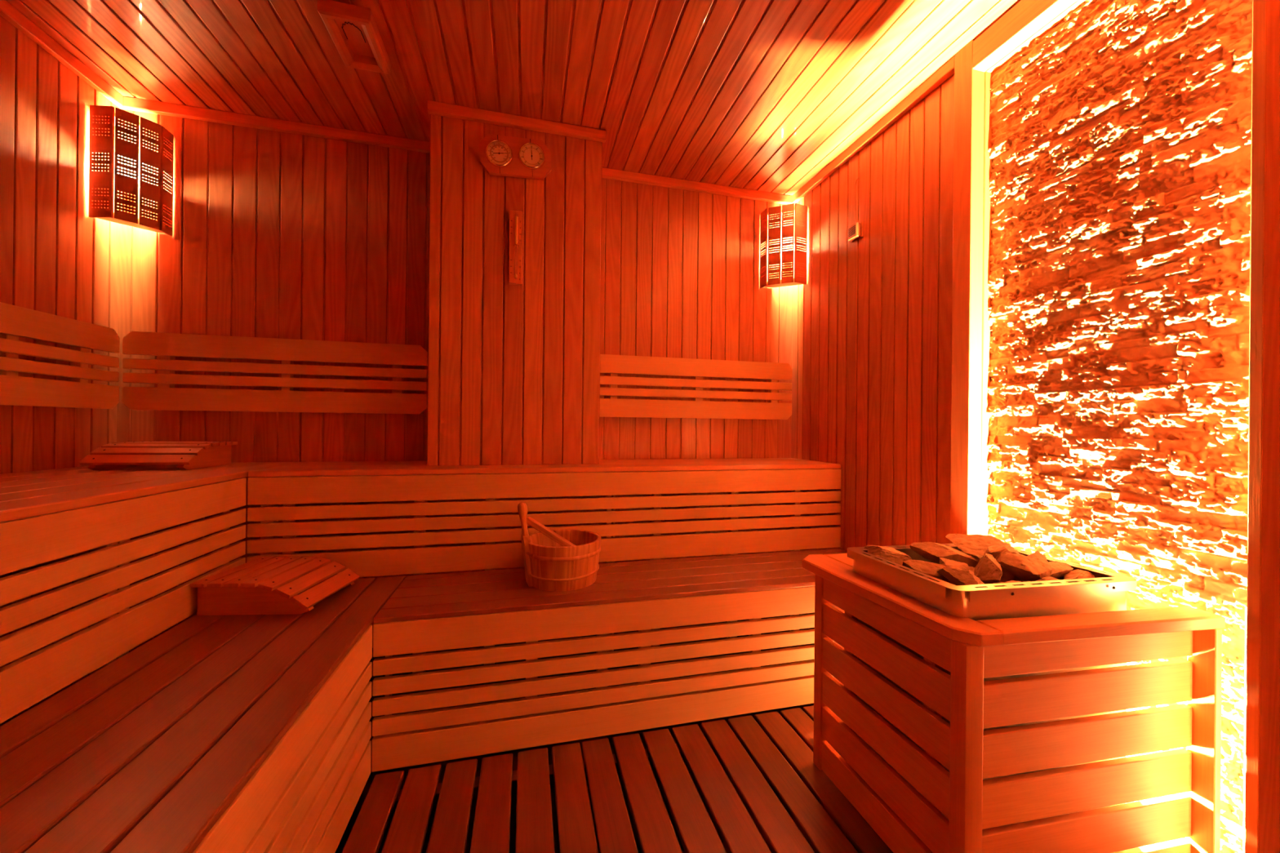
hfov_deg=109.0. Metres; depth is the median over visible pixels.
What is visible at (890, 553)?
rock
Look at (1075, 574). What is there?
rock
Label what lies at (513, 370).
wall column
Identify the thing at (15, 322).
backrest
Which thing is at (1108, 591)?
stove
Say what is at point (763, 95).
ceiling
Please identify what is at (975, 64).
panel frame
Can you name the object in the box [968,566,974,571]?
rock
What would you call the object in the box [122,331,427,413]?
backrest
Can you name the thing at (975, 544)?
rock
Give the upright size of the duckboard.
0.058 m
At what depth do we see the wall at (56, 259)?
1.55 m
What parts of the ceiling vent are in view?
slider plate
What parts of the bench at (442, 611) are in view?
seat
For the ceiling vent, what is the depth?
1.47 m
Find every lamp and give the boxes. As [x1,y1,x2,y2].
[88,105,173,236]
[760,203,807,288]
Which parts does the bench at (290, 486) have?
seat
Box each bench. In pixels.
[0,462,301,724]
[0,575,405,852]
[246,457,841,673]
[371,547,847,772]
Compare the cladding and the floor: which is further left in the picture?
the floor
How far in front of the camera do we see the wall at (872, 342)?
1.89 m
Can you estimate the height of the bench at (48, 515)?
0.832 m
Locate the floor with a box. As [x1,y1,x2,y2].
[335,613,814,852]
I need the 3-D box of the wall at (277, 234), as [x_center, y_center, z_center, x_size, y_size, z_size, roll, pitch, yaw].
[-0.621,-0.147,2.201,3.032,2.285,0.040,1,0,-14]
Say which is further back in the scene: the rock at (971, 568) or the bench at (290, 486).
the bench at (290, 486)
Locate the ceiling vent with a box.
[317,0,391,74]
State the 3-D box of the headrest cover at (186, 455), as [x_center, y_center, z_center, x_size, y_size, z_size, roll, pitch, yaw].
[-1.732,0.104,1.666,0.312,0.091,0.251,1,0,-11]
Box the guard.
[801,553,1225,852]
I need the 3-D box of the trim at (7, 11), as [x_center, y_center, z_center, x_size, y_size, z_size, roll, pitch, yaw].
[-1.714,-1.281,0.453,0.025,0.042,2.816,1,0,-14]
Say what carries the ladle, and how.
in the bucket
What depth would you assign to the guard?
0.98 m
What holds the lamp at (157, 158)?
attached to the wall at (277, 234)
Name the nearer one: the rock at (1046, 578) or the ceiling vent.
the rock at (1046, 578)
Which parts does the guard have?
post, post, post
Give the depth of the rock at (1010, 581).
1.07 m
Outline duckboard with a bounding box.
[342,705,893,852]
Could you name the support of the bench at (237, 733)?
on the floor
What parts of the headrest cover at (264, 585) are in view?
panel, panel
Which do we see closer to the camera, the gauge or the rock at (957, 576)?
the rock at (957, 576)
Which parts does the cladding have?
light strip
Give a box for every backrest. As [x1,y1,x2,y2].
[0,302,119,408]
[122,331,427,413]
[600,354,792,419]
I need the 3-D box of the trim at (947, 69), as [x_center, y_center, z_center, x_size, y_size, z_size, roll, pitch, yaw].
[0.971,-1.253,2.044,0.025,0.042,0.984,1,0,-14]
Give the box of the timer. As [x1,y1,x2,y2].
[508,209,523,284]
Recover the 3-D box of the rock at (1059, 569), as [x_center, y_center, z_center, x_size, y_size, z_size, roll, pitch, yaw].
[1.024,0.358,1.139,0.083,0.039,0.057,1,0,-14]
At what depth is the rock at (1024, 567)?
1.11 m
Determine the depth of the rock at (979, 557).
1.26 m
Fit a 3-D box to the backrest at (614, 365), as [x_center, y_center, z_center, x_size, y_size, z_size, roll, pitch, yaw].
[0.298,-0.196,2.384,1.088,0.307,0.049,1,0,-14]
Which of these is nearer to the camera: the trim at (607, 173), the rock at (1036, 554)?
the rock at (1036, 554)
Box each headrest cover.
[79,441,237,470]
[190,556,359,615]
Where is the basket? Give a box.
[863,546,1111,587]
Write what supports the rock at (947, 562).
in the stove
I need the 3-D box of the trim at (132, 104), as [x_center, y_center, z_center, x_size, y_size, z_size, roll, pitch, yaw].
[-1.474,-1.278,1.952,1.168,0.042,0.025,1,0,-14]
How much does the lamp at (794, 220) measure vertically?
0.412 m
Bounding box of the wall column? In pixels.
[426,114,602,466]
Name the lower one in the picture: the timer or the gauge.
the timer
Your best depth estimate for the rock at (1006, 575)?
1.15 m
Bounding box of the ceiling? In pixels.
[5,0,1021,195]
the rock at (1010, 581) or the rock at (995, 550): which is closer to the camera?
the rock at (1010, 581)
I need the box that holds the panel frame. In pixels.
[950,0,1279,852]
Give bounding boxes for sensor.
[848,176,862,242]
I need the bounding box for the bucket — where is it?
[517,502,600,591]
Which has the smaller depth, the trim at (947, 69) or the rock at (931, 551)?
the rock at (931, 551)
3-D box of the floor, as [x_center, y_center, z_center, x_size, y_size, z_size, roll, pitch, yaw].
[-0.202,1.079,0.854,3.300,0.040,2.950,1,0,-14]
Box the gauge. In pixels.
[479,133,551,179]
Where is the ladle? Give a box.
[526,516,575,546]
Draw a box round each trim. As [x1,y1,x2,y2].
[0,0,126,110]
[123,96,430,153]
[426,100,606,142]
[601,167,795,204]
[792,56,954,203]
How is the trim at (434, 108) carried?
attached to the wall column
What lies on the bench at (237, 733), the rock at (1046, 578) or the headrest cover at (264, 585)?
the headrest cover at (264, 585)
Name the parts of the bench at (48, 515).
seat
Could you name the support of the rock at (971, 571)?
in the stove
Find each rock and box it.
[862,545,911,565]
[902,559,950,582]
[909,542,979,567]
[936,566,984,586]
[938,557,969,573]
[945,533,1017,557]
[949,569,974,584]
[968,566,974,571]
[970,554,1004,567]
[973,552,1002,584]
[987,542,1021,558]
[995,552,1052,581]
[997,566,1023,582]
[1004,580,1021,582]
[1026,551,1047,560]
[1035,576,1059,581]
[1048,560,1073,578]
[1063,568,1094,579]
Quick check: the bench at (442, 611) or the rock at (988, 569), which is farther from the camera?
the bench at (442, 611)
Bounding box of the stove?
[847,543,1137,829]
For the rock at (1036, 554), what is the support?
in the stove
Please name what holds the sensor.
attached to the wall at (872, 342)
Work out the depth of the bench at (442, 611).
1.48 m
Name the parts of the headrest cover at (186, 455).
panel, panel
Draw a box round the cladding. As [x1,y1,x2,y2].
[986,0,1252,852]
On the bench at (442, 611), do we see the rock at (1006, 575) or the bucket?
the bucket
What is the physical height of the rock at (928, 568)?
0.056 m
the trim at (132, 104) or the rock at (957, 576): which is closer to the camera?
the rock at (957, 576)
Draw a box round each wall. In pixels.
[0,14,119,726]
[116,109,792,652]
[790,73,954,614]

